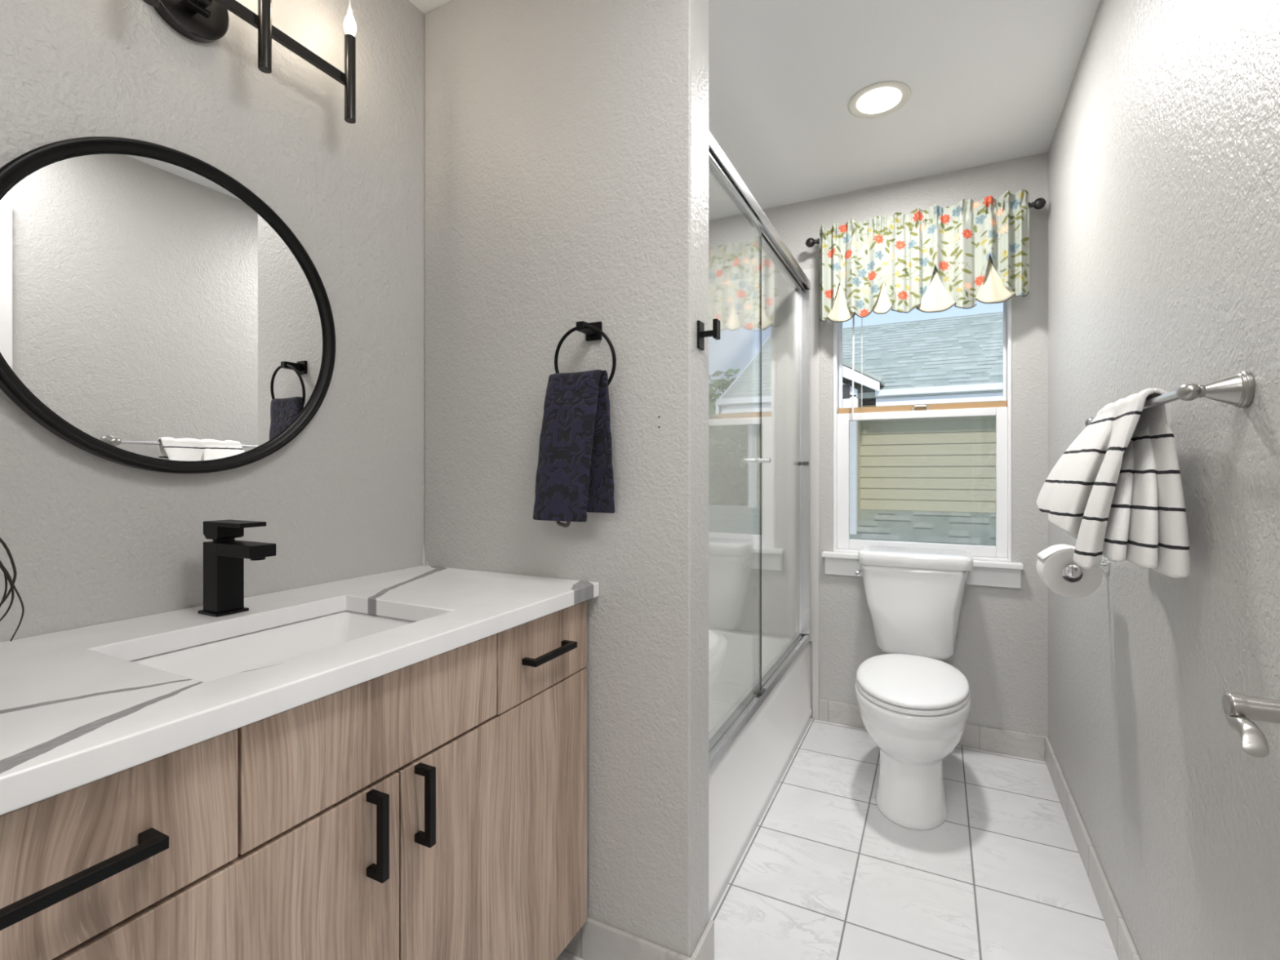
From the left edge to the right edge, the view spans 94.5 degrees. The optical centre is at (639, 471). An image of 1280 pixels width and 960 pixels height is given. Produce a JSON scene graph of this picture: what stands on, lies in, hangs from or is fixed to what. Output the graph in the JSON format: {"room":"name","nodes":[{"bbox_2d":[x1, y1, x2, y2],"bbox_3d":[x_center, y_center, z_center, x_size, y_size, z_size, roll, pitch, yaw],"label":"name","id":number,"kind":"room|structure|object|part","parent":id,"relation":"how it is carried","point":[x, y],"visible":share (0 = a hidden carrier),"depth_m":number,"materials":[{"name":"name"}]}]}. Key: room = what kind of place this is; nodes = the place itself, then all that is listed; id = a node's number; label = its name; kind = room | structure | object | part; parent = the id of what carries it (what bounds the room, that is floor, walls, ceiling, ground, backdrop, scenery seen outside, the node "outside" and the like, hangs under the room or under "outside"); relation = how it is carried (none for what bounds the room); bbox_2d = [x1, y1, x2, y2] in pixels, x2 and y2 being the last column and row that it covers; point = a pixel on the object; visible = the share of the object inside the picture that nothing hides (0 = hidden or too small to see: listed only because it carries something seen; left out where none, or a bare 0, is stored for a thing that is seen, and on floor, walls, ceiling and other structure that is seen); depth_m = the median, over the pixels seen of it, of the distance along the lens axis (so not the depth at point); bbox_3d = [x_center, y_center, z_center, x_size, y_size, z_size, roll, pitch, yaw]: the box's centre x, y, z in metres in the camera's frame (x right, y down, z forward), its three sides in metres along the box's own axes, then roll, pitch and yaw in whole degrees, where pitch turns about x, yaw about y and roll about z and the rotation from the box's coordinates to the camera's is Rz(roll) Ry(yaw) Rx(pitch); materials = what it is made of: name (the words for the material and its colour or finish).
{"room":"bathroom","nodes":[
{"label":"bathroom","id":0,"kind":"room"},
{"bbox_2d":[0,0,429,642],"bbox_3d":[-0.563,-0.062,1.845,0.143,2.440,2.912,0,0,27],"label":"wall","id":1,"kind":"structure","parent":0,"point":[91,540],"depth_m":1.26,"materials":[{"name":"grey paint"}]},
{"bbox_2d":[0,136,335,473],"bbox_3d":[-0.856,-0.297,1.121,0.028,0.600,0.600,0,0,27],"label":"round mirror","id":2,"kind":"object","parent":1,"relation":"attached to","point":[157,314],"visible":1,"depth_m":1.07,"materials":[{"name":"black mirror"}]},
{"bbox_2d":[142,0,356,124],"bbox_3d":[-0.821,-0.933,1.103,0.108,0.276,0.596,0,0,27],"label":"wall sconce","id":3,"kind":"object","parent":1,"relation":"attached to","point":[202,21],"visible":1,"depth_m":1.16,"materials":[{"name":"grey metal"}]},
{"bbox_3d":[-0.825,-0.876,1.105,0.055,0.024,0.040,0,0,27],"label":"arm","id":4,"kind":"part","parent":3,"relation":"part of","materials":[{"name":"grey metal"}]},
{"bbox_3d":[-0.656,-1.011,1.339,0.026,0.052,0.026,0,0,27],"label":"bulb","id":5,"kind":"part","parent":3,"relation":"part of","materials":[{"name":"white glass"}]},
{"bbox_2d":[424,0,708,959],"bbox_3d":[-0.217,-0.062,1.521,0.812,2.440,0.134,0,0,27],"label":"wall","id":6,"kind":"structure","parent":0,"point":[566,141],"depth_m":1.39,"materials":[{"name":"grey paint"}]},
{"bbox_2d":[554,320,616,386],"bbox_3d":[-0.121,-0.262,1.374,0.165,0.184,0.066,0,0,27],"label":"towel ring","id":7,"kind":"object","parent":6,"relation":"attached to","point":[593,331],"visible":0.75,"depth_m":1.36,"materials":[{"name":"black metal"}]},
{"bbox_2d":[533,369,614,527],"bbox_3d":[-0.153,-0.051,1.361,0.192,0.358,0.068,0,0,27],"label":"hand towel","id":8,"kind":"object","parent":7,"relation":"hanging from","point":[574,479],"visible":1,"depth_m":1.34,"materials":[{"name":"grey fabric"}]},
{"bbox_2d":[690,919,714,959],"bbox_3d":[0.143,1.110,1.348,0.012,0.096,0.124,0,0,27],"label":"baseboard","id":9,"kind":"structure","parent":6,"relation":"attached to","point":[704,948],"depth_m":1.36,"materials":[{"name":"stone"}]},
{"bbox_2d":[697,318,719,350],"bbox_3d":[0.156,-0.310,1.334,0.046,0.062,0.032,0,0,27],"label":"robe hook","id":10,"kind":"object","parent":6,"relation":"attached to","point":[715,332],"visible":1,"depth_m":1.33,"materials":[{"name":"black metal"}]},
{"bbox_3d":[0.138,-0.310,1.343,0.006,0.062,0.032,0,0,27],"label":"plate","id":11,"kind":"part","parent":10,"relation":"part of","materials":[{"name":"black metal"}]},
{"bbox_3d":[0.156,-0.312,1.334,0.034,0.012,0.012,0,0,27],"label":"arm","id":12,"kind":"part","parent":10,"relation":"part of","materials":[{"name":"black metal"}]},
{"bbox_2d":[408,0,1100,220],"bbox_3d":[-0.241,-1.332,0.508,1.919,0.100,5.292,0,0,27],"label":"ceiling","id":13,"kind":"structure","parent":0,"point":[989,82],"depth_m":1.94,"materials":[{"name":"white paint"}]},
{"bbox_2d":[848,80,911,118],"bbox_3d":[0.824,-1.279,2.039,0.202,0.005,0.202,0,0,27],"label":"recessed light","id":14,"kind":"object","parent":13,"relation":"in","point":[882,99],"visible":1,"depth_m":2.03,"materials":[{"name":"white"}]},
{"bbox_2d":[555,717,1118,959],"bbox_3d":[-0.272,1.188,0.446,1.919,0.060,5.152,0,0,27],"label":"floor","id":15,"kind":"structure","parent":0,"point":[823,873],"depth_m":1.70,"materials":[{"name":"tile"}]},
{"bbox_2d":[0,600,586,959],"bbox_3d":[-0.602,0.726,1.002,0.574,0.864,1.140,0,0,27],"label":"vanity cabinet","id":16,"kind":"object","parent":15,"relation":"on","point":[435,807],"visible":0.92,"depth_m":0.83,"materials":[{"name":"beige wood"}]},
{"bbox_3d":[-0.526,0.378,0.552,0.034,0.012,0.134,0,0,27],"label":"handle","id":17,"kind":"part","parent":16,"relation":"part of","materials":[{"name":"black metal"}]},
{"bbox_3d":[-0.557,0.378,0.552,0.021,0.151,0.333,0,0,27],"label":"drawer","id":18,"kind":"part","parent":16,"relation":"part of","materials":[{"name":"beige wood"}]},
{"bbox_3d":[-0.504,0.757,0.656,0.021,0.593,0.566,0,0,27],"label":"door","id":19,"kind":"part","parent":16,"relation":"part of","materials":[{"name":"beige wood"}]},
{"bbox_2d":[0,565,599,815],"bbox_3d":[-0.614,0.277,1.000,0.569,0.034,1.176,0,0,27],"label":"countertop","id":20,"kind":"structure","parent":16,"relation":"on","point":[76,710],"depth_m":0.80,"materials":[{"name":"white stone"}]},
{"bbox_2d":[0,537,24,641],"bbox_3d":[-0.916,0.151,0.761,0.080,0.218,0.188,0,0,27],"label":"arrangement","id":21,"kind":"object","parent":20,"relation":"on","point":[6,575],"visible":1,"depth_m":0.84,"materials":[{"name":"black metal"}]},
{"bbox_2d":[197,519,275,617],"bbox_3d":[-0.732,0.176,1.077,0.152,0.170,0.056,0,0,27],"label":"faucet","id":22,"kind":"object","parent":20,"relation":"on","point":[224,557],"visible":1,"depth_m":1.08,"materials":[{"name":"black metal"}]},
{"bbox_3d":[-0.773,0.258,1.098,0.061,0.005,0.056,0,0,27],"label":"plate","id":23,"kind":"part","parent":22,"relation":"part of","materials":[{"name":"black metal"}]},
{"bbox_3d":[-0.742,0.110,1.082,0.116,0.038,0.046,0,0,27],"label":"lever","id":24,"kind":"part","parent":22,"relation":"part of","materials":[{"name":"black metal"}]},
{"bbox_3d":[-0.708,0.140,1.065,0.098,0.022,0.046,0,0,27],"label":"spout","id":25,"kind":"part","parent":22,"relation":"part of","materials":[{"name":"black metal"}]},
{"bbox_2d":[131,610,416,682],"bbox_3d":[-0.581,0.356,0.992,0.345,0.122,0.464,0,0,27],"label":"sink","id":26,"kind":"object","parent":20,"relation":"in","point":[210,661],"visible":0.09,"depth_m":1.09,"materials":[{"name":"white ceramic"}]},
{"bbox_3d":[-0.377,0.522,0.850,0.034,0.120,0.012,0,0,27],"label":"handle","id":27,"kind":"part","parent":16,"relation":"part of","materials":[{"name":"black metal"}]},
{"bbox_3d":[-0.337,0.522,0.928,0.034,0.120,0.012,0,0,27],"label":"handle","id":28,"kind":"part","parent":16,"relation":"part of","materials":[{"name":"black metal"}]},
{"bbox_3d":[-0.255,0.757,1.154,0.021,0.593,0.539,0,0,27],"label":"door","id":29,"kind":"part","parent":16,"relation":"part of","materials":[{"name":"beige wood"}]},
{"bbox_3d":[-0.204,0.379,1.254,0.021,0.154,0.315,0,0,27],"label":"drawer","id":30,"kind":"part","parent":16,"relation":"part of","materials":[{"name":"beige wood"}]},
{"bbox_3d":[-0.185,0.376,1.231,0.034,0.012,0.149,0,0,27],"label":"handle","id":31,"kind":"part","parent":16,"relation":"part of","materials":[{"name":"black metal"}]},
{"bbox_2d":[708,626,811,920],"bbox_3d":[0.136,0.972,2.271,0.746,0.372,1.499,0,0,27],"label":"bathtub","id":32,"kind":"object","parent":15,"relation":"on","point":[743,783],"visible":0.11,"depth_m":2.12,"materials":[{"name":"white ceramic"}]},
{"bbox_2d":[708,129,810,773],"bbox_3d":[0.455,-0.058,2.111,0.081,1.688,1.501,0,0,27],"label":"shower door","id":33,"kind":"structure","parent":32,"relation":"on","point":[720,167],"depth_m":2.27,"materials":[{"name":"silver metal"}]},
{"bbox_3d":[0.270,-0.855,1.750,0.010,0.027,0.650,0,0,27],"label":"panel rail","id":34,"kind":"part","parent":33,"relation":"part of","materials":[{"name":"silver metal"}]},
{"bbox_3d":[0.420,-0.039,1.996,0.041,0.020,0.020,0,0,27],"label":"pull knob","id":35,"kind":"part","parent":33,"relation":"part of","materials":[{"name":"silver metal"}]},
{"bbox_3d":[0.574,-0.855,2.406,0.010,0.027,0.827,0,0,27],"label":"panel rail","id":36,"kind":"part","parent":33,"relation":"part of","materials":[{"name":"silver metal"}]},
{"bbox_2d":[854,546,973,830],"bbox_3d":[1.009,0.745,2.212,0.436,0.827,0.812,0,0,27],"label":"toilet","id":37,"kind":"object","parent":15,"relation":"on","point":[914,706],"visible":1,"depth_m":2.06,"materials":[{"name":"white ceramic"}]},
{"bbox_3d":[0.925,0.425,2.501,0.027,0.024,0.068,0,0,27],"label":"flush lever","id":38,"kind":"part","parent":37,"relation":"part of","materials":[{"name":"silver metal"}]},
{"bbox_3d":[0.958,0.727,2.091,0.360,0.026,0.543,0,0,27],"label":"lid","id":39,"kind":"part","parent":37,"relation":"part of","materials":[{"name":"white plastic"}]},
{"bbox_3d":[0.984,0.960,2.143,0.370,0.396,0.666,0,0,27],"label":"bowl","id":40,"kind":"part","parent":37,"relation":"part of","materials":[{"name":"white ceramic"}]},
{"bbox_3d":[0.958,0.751,2.091,0.362,0.016,0.544,0,0,27],"label":"seat","id":41,"kind":"part","parent":37,"relation":"part of","materials":[{"name":"white plastic"}]},
{"bbox_3d":[1.145,0.574,2.472,0.410,0.375,0.210,0,0,27],"label":"tank","id":42,"kind":"part","parent":37,"relation":"part of","materials":[{"name":"white ceramic"}]},
{"bbox_3d":[1.144,0.359,2.471,0.426,0.055,0.229,0,0,27],"label":"tank lid","id":43,"kind":"part","parent":37,"relation":"part of","materials":[{"name":"white ceramic"}]},
{"bbox_2d":[708,151,1048,737],"bbox_3d":[0.916,-0.062,2.810,1.919,2.440,0.140,0,0,27],"label":"wall","id":44,"kind":"structure","parent":0,"point":[1001,647],"depth_m":2.48,"materials":[{"name":"grey paint"}]},
{"bbox_2d":[708,267,818,719],"bbox_3d":[0.489,0.102,2.941,0.779,2.113,0.010,0,0,27],"label":"tiled wall","id":45,"kind":"structure","parent":44,"relation":"attached to","point":[733,358],"depth_m":2.89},
{"bbox_2d":[822,297,1023,588],"bbox_3d":[1.220,-0.214,2.613,0.784,1.375,0.158,0,0,27],"label":"window","id":46,"kind":"structure","parent":44,"relation":"in","point":[1004,573],"depth_m":2.54,"materials":[{"name":"white plastic"}]},
{"bbox_2d":[834,263,994,417],"bbox_3d":[1.197,-0.564,2.562,0.687,0.635,0.034,0,0,27],"label":"window blind","id":47,"kind":"object","parent":46,"relation":"attached to","point":[853,322],"visible":0.11,"depth_m":2.66,"materials":[{"name":"white plastic"}]},
{"bbox_3d":[0.997,-0.574,2.657,0.004,0.565,0.003,0,0,27],"label":"lift cord","id":48,"kind":"part","parent":47,"relation":"part of","materials":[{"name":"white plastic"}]},
{"bbox_3d":[1.224,0.043,2.609,0.676,0.626,0.026,0,0,27],"label":"sash","id":49,"kind":"part","parent":46,"relation":"part of","materials":[{"name":"white plastic"}]},
{"bbox_3d":[1.196,0.381,2.564,0.784,0.024,0.047,0,0,27],"label":"sill","id":50,"kind":"part","parent":46,"relation":"part of","materials":[{"name":"white paint"}]},
{"bbox_3d":[1.240,-0.588,2.639,0.670,0.583,0.025,0,0,27],"label":"sash","id":51,"kind":"part","parent":46,"relation":"part of","materials":[{"name":"clear glass"}]},
{"bbox_3d":[1.241,-0.575,2.638,0.645,0.553,0.004,0,0,27],"label":"pane","id":52,"kind":"part","parent":46,"relation":"part of","materials":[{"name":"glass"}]},
{"bbox_2d":[805,197,1045,247],"bbox_3d":[1.185,-1.050,2.539,0.918,0.044,0.103,0,0,27],"label":"curtain rod","id":53,"kind":"object","parent":44,"relation":"attached to","point":[1040,202],"visible":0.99,"depth_m":2.32,"materials":[{"name":"black metal"}]},
{"bbox_2d":[819,189,1029,322],"bbox_3d":[1.168,-0.883,2.496,0.802,0.449,0.074,0,0,27],"label":"window valance","id":54,"kind":"object","parent":53,"relation":"hanging from","point":[900,252],"visible":1,"depth_m":2.47,"materials":[{"name":"fabric"}]},
{"bbox_2d":[818,698,1044,760],"bbox_3d":[1.229,1.110,2.568,0.878,0.096,0.012,0,0,27],"label":"baseboard","id":55,"kind":"structure","parent":44,"relation":"attached to","point":[1026,745],"depth_m":2.46,"materials":[{"name":"stone"}]},
{"bbox_2d":[1048,0,1279,959],"bbox_3d":[1.034,-0.062,1.043,0.120,2.440,2.912,0,0,27],"label":"wall","id":56,"kind":"structure","parent":0,"point":[1164,150],"depth_m":1.08,"materials":[{"name":"grey paint"}]},
{"bbox_2d":[1063,555,1109,577],"bbox_3d":[1.135,0.243,1.505,0.115,0.048,0.190,0,0,27],"label":"toilet paper holder","id":57,"kind":"object","parent":56,"relation":"attached to","point":[1072,571],"visible":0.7,"depth_m":1.45,"materials":[{"name":"silver metal"}]},
{"bbox_2d":[1035,544,1102,598],"bbox_3d":[1.089,0.251,1.505,0.122,0.123,0.108,0,0,27],"label":"toilet paper roll","id":58,"kind":"object","parent":57,"relation":"on","point":[1051,561],"visible":0.84,"depth_m":1.47,"materials":[{"name":"white paper"}]},
{"bbox_3d":[1.093,0.243,1.512,0.033,0.033,0.166,0,0,27],"label":"arm","id":59,"kind":"part","parent":57,"relation":"part of","materials":[{"name":"silver metal"}]},
{"bbox_3d":[1.170,0.243,1.567,0.108,0.048,0.048,0,0,27],"label":"post","id":60,"kind":"part","parent":57,"relation":"part of","materials":[{"name":"silver metal"}]},
{"bbox_2d":[1044,736,1140,959],"bbox_3d":[1.188,1.110,1.494,0.012,0.096,1.967,0,0,27],"label":"baseboard","id":61,"kind":"structure","parent":56,"relation":"attached to","point":[1124,946],"depth_m":1.64,"materials":[{"name":"stone"}]},
{"bbox_2d":[1084,370,1254,426],"bbox_3d":[0.974,-0.119,1.141,0.076,0.053,0.670,0,0,27],"label":"towel bar","id":62,"kind":"object","parent":56,"relation":"attached to","point":[1237,389],"visible":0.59,"depth_m":0.85,"materials":[{"name":"silver metal"}]},
{"bbox_3d":[1.090,-0.119,1.427,0.027,0.027,0.036,0,0,27],"label":"knob","id":63,"kind":"part","parent":62,"relation":"part of","materials":[{"name":"silver metal"}]},
{"bbox_2d":[1035,388,1191,577],"bbox_3d":[0.908,0.016,1.158,0.185,0.320,0.355,0,0,27],"label":"bath towel","id":64,"kind":"object","parent":62,"relation":"hanging from","point":[1117,489],"visible":0.98,"depth_m":1.05,"materials":[{"name":"white fabric"}]},
{"bbox_3d":[0.813,-0.119,0.876,0.027,0.027,0.036,0,0,27],"label":"knob","id":65,"kind":"part","parent":62,"relation":"part of","materials":[{"name":"silver metal"}]},
{"bbox_3d":[0.845,-0.119,0.860,0.053,0.053,0.053,0,0,27],"label":"post","id":66,"kind":"part","parent":62,"relation":"part of","materials":[{"name":"silver metal"}]},
{"bbox_3d":[-0.450,-0.062,0.092,1.919,2.440,0.120,0,0,27],"label":"wall","id":67,"kind":"structure","parent":0,"visible":0},
{"bbox_2d":[1222,693,1279,757],"bbox_3d":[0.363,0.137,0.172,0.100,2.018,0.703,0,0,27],"label":"door handle","id":68,"kind":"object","parent":67,"relation":"in","point":[1239,709],"depth_m":0.44,"materials":[{"name":"silver metal"}]},
{"bbox_3d":[0.450,0.191,0.440,0.014,0.026,0.040,0,0,27],"label":"lever","id":69,"kind":"part","parent":68,"relation":"part of","materials":[{"name":"silver metal"}]},
{"bbox_3d":[0.479,0.179,0.441,0.064,0.062,0.062,0,0,27],"label":"handle","id":70,"kind":"part","parent":68,"relation":"part of","materials":[{"name":"silver metal"}]},
{"label":"outside","id":71,"kind":"structure","parent":0,"visible":0},
{"bbox_3d":[8.393,4.208,14.473,30.000,0.100,26.600,0,0,27],"label":"ground","id":72,"kind":"structure","parent":71,"visible":0},
{"bbox_2d":[842,311,1002,546],"bbox_3d":[3.952,0.923,8.086,9.400,6.470,7.600,0,0,27],"label":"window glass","id":73,"kind":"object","parent":72,"relation":"on","point":[926,480],"visible":0.07,"depth_m":6.74,"materials":[{"name":"beige"}]},
{"bbox_2d":[842,384,849,398],"bbox_3d":[2.185,-0.904,6.714,0.375,0.155,0.020,0,0,27],"label":"window","id":74,"kind":"structure","parent":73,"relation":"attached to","point":[846,388],"depth_m":6.64,"materials":[{"name":"grey"}]},
{"bbox_3d":[1.392,-0.759,7.101,2.310,0.115,0.040,0,0,27],"label":"bay trim","id":75,"kind":"part","parent":73,"relation":"part of","materials":[{"name":"white"}]}
]}

